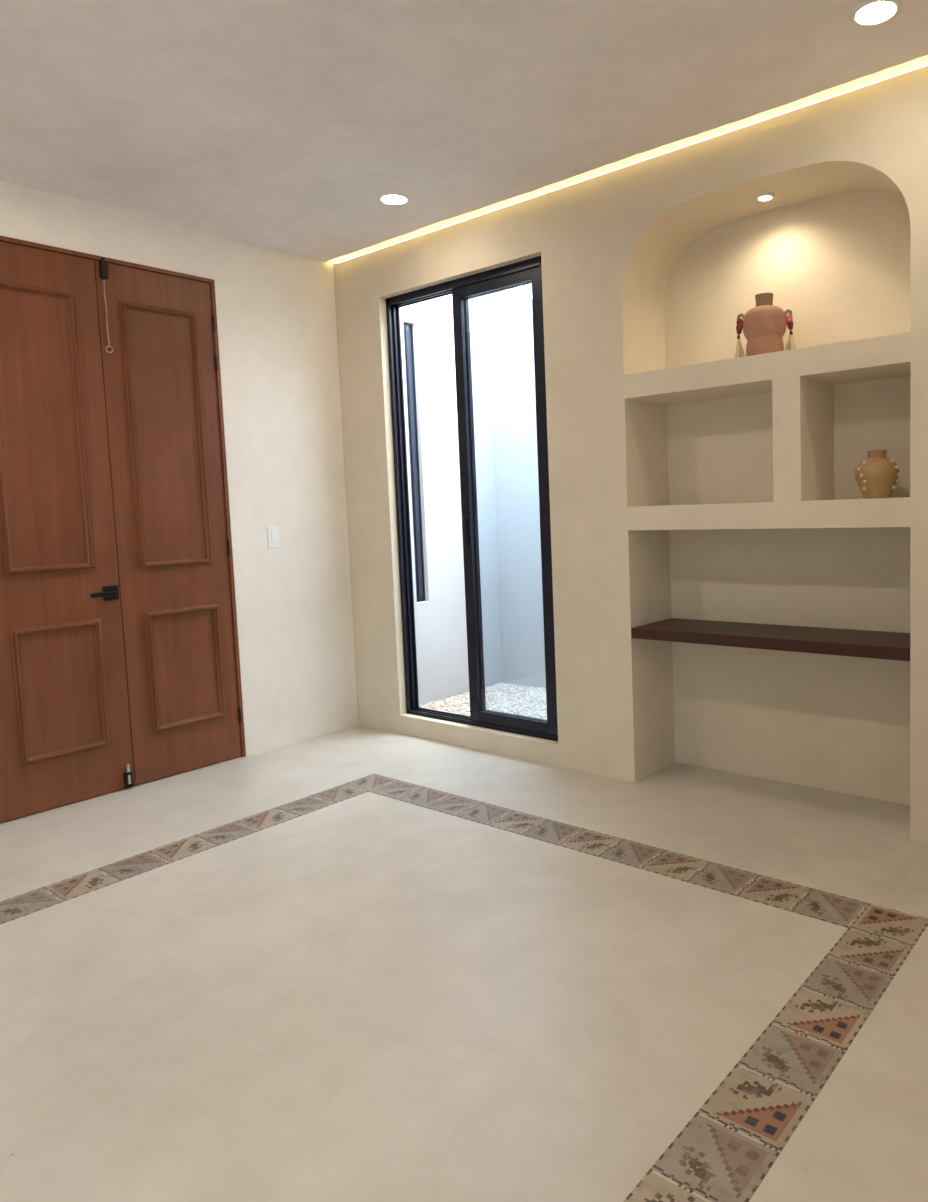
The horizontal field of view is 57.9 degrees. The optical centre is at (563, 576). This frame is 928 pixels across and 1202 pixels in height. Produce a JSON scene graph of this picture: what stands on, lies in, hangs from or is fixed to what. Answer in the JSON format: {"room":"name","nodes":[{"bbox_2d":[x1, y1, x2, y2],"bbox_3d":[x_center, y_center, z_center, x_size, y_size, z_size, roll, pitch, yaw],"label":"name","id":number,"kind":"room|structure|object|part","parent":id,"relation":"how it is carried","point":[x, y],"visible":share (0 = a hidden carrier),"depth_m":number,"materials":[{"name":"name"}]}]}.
{"room":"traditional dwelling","nodes":[
{"label":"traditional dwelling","id":0,"kind":"room"},
{"bbox_2d":[0,180,358,755],"bbox_3d":[-3.093,-0.350,3.164,0.150,3.120,5.400,2,6,38],"label":"wall","id":1,"kind":"structure","parent":0,"point":[276,309],"depth_m":4.84,"materials":[{"name":"paint"}]},
{"bbox_2d":[0,235,245,822],"bbox_3d":[-2.268,-0.244,4.146,0.150,2.652,1.261,2,6,38],"label":"door","id":2,"kind":"structure","parent":1,"relation":"in","point":[120,660],"depth_m":4.11,"materials":[{"name":"brown wood"}]},
{"bbox_3d":[-2.435,-0.682,3.860,0.029,1.322,0.389,2,6,38],"label":"panel moulding","id":3,"kind":"part","parent":2,"relation":"part of","materials":[{"name":"brown wood"}]},
{"bbox_3d":[-2.392,0.540,3.963,0.029,0.636,0.394,2,6,38],"label":"panel moulding","id":4,"kind":"part","parent":2,"relation":"part of","materials":[{"name":"brown wood"}]},
{"bbox_3d":[-2.263,0.083,4.088,0.054,0.072,0.148,2,6,38],"label":"lever handle","id":5,"kind":"part","parent":2,"relation":"part of","materials":[{"name":"black metal"}]},
{"bbox_3d":[-2.250,-1.304,4.077,0.008,0.330,0.011,2,6,38],"label":"pull chain","id":6,"kind":"part","parent":2,"relation":"part of","materials":[{"name":"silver metal"}]},
{"bbox_3d":[-2.210,1.000,4.211,0.014,0.102,0.014,2,6,38],"label":"bolt rod","id":7,"kind":"part","parent":2,"relation":"part of","materials":[{"name":"silver metal"}]},
{"bbox_3d":[-2.064,-0.725,4.335,0.029,1.340,0.395,2,6,38],"label":"panel moulding","id":8,"kind":"part","parent":2,"relation":"part of","materials":[{"name":"brown wood"}]},
{"bbox_3d":[-2.017,0.479,4.443,0.029,0.634,0.401,2,6,38],"label":"panel moulding","id":9,"kind":"part","parent":2,"relation":"part of","materials":[{"name":"brown wood"}]},
{"bbox_2d":[267,526,279,546],"bbox_3d":[-1.693,-0.234,4.836,0.014,0.120,0.072,2,6,38],"label":"light switch","id":10,"kind":"object","parent":1,"relation":"attached to","point":[272,532],"visible":1,"depth_m":4.83,"materials":[{"name":"white plastic"}]},
{"bbox_2d":[0,725,927,1201],"bbox_3d":[-0.957,1.294,2.023,5.200,0.150,5.950,2,6,38],"label":"floor","id":11,"kind":"structure","parent":0,"point":[368,996],"depth_m":2.37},
{"bbox_2d":[0,774,927,1201],"bbox_3d":[-1.051,1.221,2.030,2.744,0.002,3.724,2,6,38],"label":"tile border","id":12,"kind":"structure","parent":11,"relation":"on","point":[731,1143],"depth_m":2.37,"materials":[{"name":"tile"}]},
{"bbox_2d":[0,0,927,261],"bbox_3d":[-1.149,-1.753,1.617,4.750,0.200,5.200,2,6,38],"label":"ceiling","id":13,"kind":"structure","parent":0,"point":[282,125],"depth_m":3.06,"materials":[{"name":"paint"}]},
{"bbox_2d":[377,192,410,205],"bbox_3d":[-0.838,-1.865,4.095,0.162,0.007,0.162,2,6,38],"label":"recessed light","id":14,"kind":"object","parent":13,"relation":"in","point":[394,199],"visible":1,"depth_m":4.08,"materials":[{"name":"white"}]},
{"bbox_2d":[382,195,405,203],"bbox_3d":[-0.838,-1.865,4.095,0.119,0.006,0.119,2,6,38],"label":"diffuser","id":15,"kind":"object","parent":14,"relation":"attached to","point":[386,199],"depth_m":4.09,"materials":[{"name":"white plastic"}]},
{"bbox_2d":[849,0,902,26],"bbox_3d":[0.999,-1.808,2.655,0.162,0.007,0.162,2,6,38],"label":"recessed light","id":16,"kind":"object","parent":13,"relation":"in","point":[869,13],"visible":1,"depth_m":2.65,"materials":[{"name":"white"}]},
{"bbox_2d":[856,2,895,23],"bbox_3d":[0.999,-1.808,2.655,0.119,0.006,0.119,2,6,38],"label":"diffuser","id":17,"kind":"object","parent":16,"relation":"attached to","point":[868,12],"depth_m":2.65,"materials":[{"name":"white plastic"}]},
{"bbox_2d":[333,55,927,843],"bbox_3d":[0.685,-0.545,3.978,5.100,3.120,0.550,2,6,38],"label":"wall","id":18,"kind":"structure","parent":0,"point":[689,478],"depth_m":3.93,"materials":[{"name":"beige paint"}]},
{"bbox_2d":[338,232,428,262],"bbox_3d":[-1.066,-1.926,4.843,0.799,0.010,0.005,2,6,38],"label":"strip light","id":19,"kind":"object","parent":18,"relation":"attached to","point":[428,232],"depth_m":4.86,"materials":[{"name":"white"}]},
{"bbox_2d":[386,256,557,740],"bbox_3d":[-0.505,-0.394,4.691,1.241,2.514,0.086,2,6,38],"label":"window","id":20,"kind":"structure","parent":18,"relation":"in","point":[529,271],"depth_m":4.68,"materials":[{"name":"black metal"}]},
{"bbox_3d":[-0.322,-0.378,4.530,0.642,2.464,0.024,2,6,38],"label":"sliding sash","id":21,"kind":"part","parent":20,"relation":"part of","materials":[{"name":"black metal"}]},
{"bbox_3d":[-0.295,-0.381,4.553,0.640,2.464,0.026,2,6,38],"label":"sliding sash","id":22,"kind":"part","parent":20,"relation":"part of","materials":[{"name":"clear glass"}]},
{"bbox_2d":[466,182,577,219],"bbox_3d":[-0.226,-1.900,4.189,0.738,0.010,0.005,2,6,38],"label":"strip light","id":23,"kind":"object","parent":18,"relation":"attached to","point":[577,182],"depth_m":4.20,"materials":[{"name":"white"}]},
{"bbox_2d":[600,133,723,174],"bbox_3d":[0.422,-1.880,3.684,0.633,0.010,0.005,2,6,38],"label":"strip light","id":24,"kind":"object","parent":18,"relation":"attached to","point":[648,158],"depth_m":3.70,"materials":[{"name":"white"}]},
{"bbox_2d":[734,293,795,357],"bbox_3d":[0.875,-1.088,3.611,0.230,0.277,0.185,-4,5,-23],"label":"clay vase","id":25,"kind":"object","parent":18,"relation":"in","point":[763,326],"visible":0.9,"depth_m":3.56,"materials":[{"name":"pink ceramic"}]},
{"bbox_3d":[0.779,-1.128,3.631,0.043,0.054,0.016,-1,5,14],"label":"loop handle","id":26,"kind":"part","parent":25,"relation":"part of","materials":[{"name":"brown ceramic"}]},
{"bbox_3d":[0.967,-1.131,3.585,0.043,0.054,0.016,-1,5,14],"label":"loop handle","id":27,"kind":"part","parent":25,"relation":"part of","materials":[{"name":"brown ceramic"}]},
{"bbox_2d":[755,192,774,201],"bbox_3d":[0.877,-1.655,3.611,0.082,0.013,0.082,2,6,38],"label":"spotlight","id":28,"kind":"object","parent":18,"relation":"attached to","point":[765,196],"visible":1,"depth_m":3.60,"materials":[{"name":"white"}]},
{"bbox_2d":[631,618,909,660],"bbox_3d":[0.952,0.270,3.757,1.293,0.051,0.383,2,6,38],"label":"wooden shelf","id":29,"kind":"object","parent":18,"relation":"attached to","point":[817,640],"visible":0.94,"depth_m":3.63,"materials":[{"name":"brown wood"}]},
{"bbox_2d":[734,65,925,129],"bbox_3d":[1.010,-1.862,3.226,0.753,0.010,0.005,2,6,38],"label":"strip light","id":30,"kind":"object","parent":18,"relation":"attached to","point":[925,65],"depth_m":3.22,"materials":[{"name":"white"}]},
{"bbox_2d":[855,450,900,498],"bbox_3d":[1.277,-0.417,3.369,0.182,0.194,0.174,2,6,38],"label":"vase","id":31,"kind":"object","parent":18,"relation":"in","point":[877,476],"visible":0.96,"depth_m":3.32,"materials":[{"name":"beige ceramic"}]},
{"label":"outside","id":32,"kind":"structure","parent":0,"visible":0},
{"bbox_2d":[419,682,546,719],"bbox_3d":[-0.067,1.011,5.472,2.157,0.185,1.407,2,6,38],"label":"gravel","id":33,"kind":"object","parent":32,"point":[522,700],"visible":0.16,"depth_m":6.00,"materials":[{"name":"white gravel"}]},
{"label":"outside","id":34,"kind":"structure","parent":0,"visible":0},
{"bbox_2d":[488,299,545,688],"bbox_3d":[0.431,-0.510,5.933,2.300,3.105,0.200,2,6,38],"label":"wall","id":35,"kind":"structure","parent":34,"point":[511,345],"depth_m":6.41,"materials":[{"name":"white paint"}]},
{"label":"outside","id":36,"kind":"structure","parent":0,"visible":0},
{"bbox_2d":[400,291,503,704],"bbox_3d":[-1.021,-1.325,6.088,0.220,4.800,1.600,2,6,38],"label":"wall","id":37,"kind":"structure","parent":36,"point":[440,620],"depth_m":6.14,"materials":[{"name":"white paint"}]},
{"bbox_2d":[403,323,424,601],"bbox_3d":[-1.081,-0.804,5.922,0.014,1.971,0.113,2,6,38],"label":"window","id":38,"kind":"structure","parent":37,"relation":"in","point":[408,331],"depth_m":5.93,"materials":[{"name":"black metal"}]}
]}

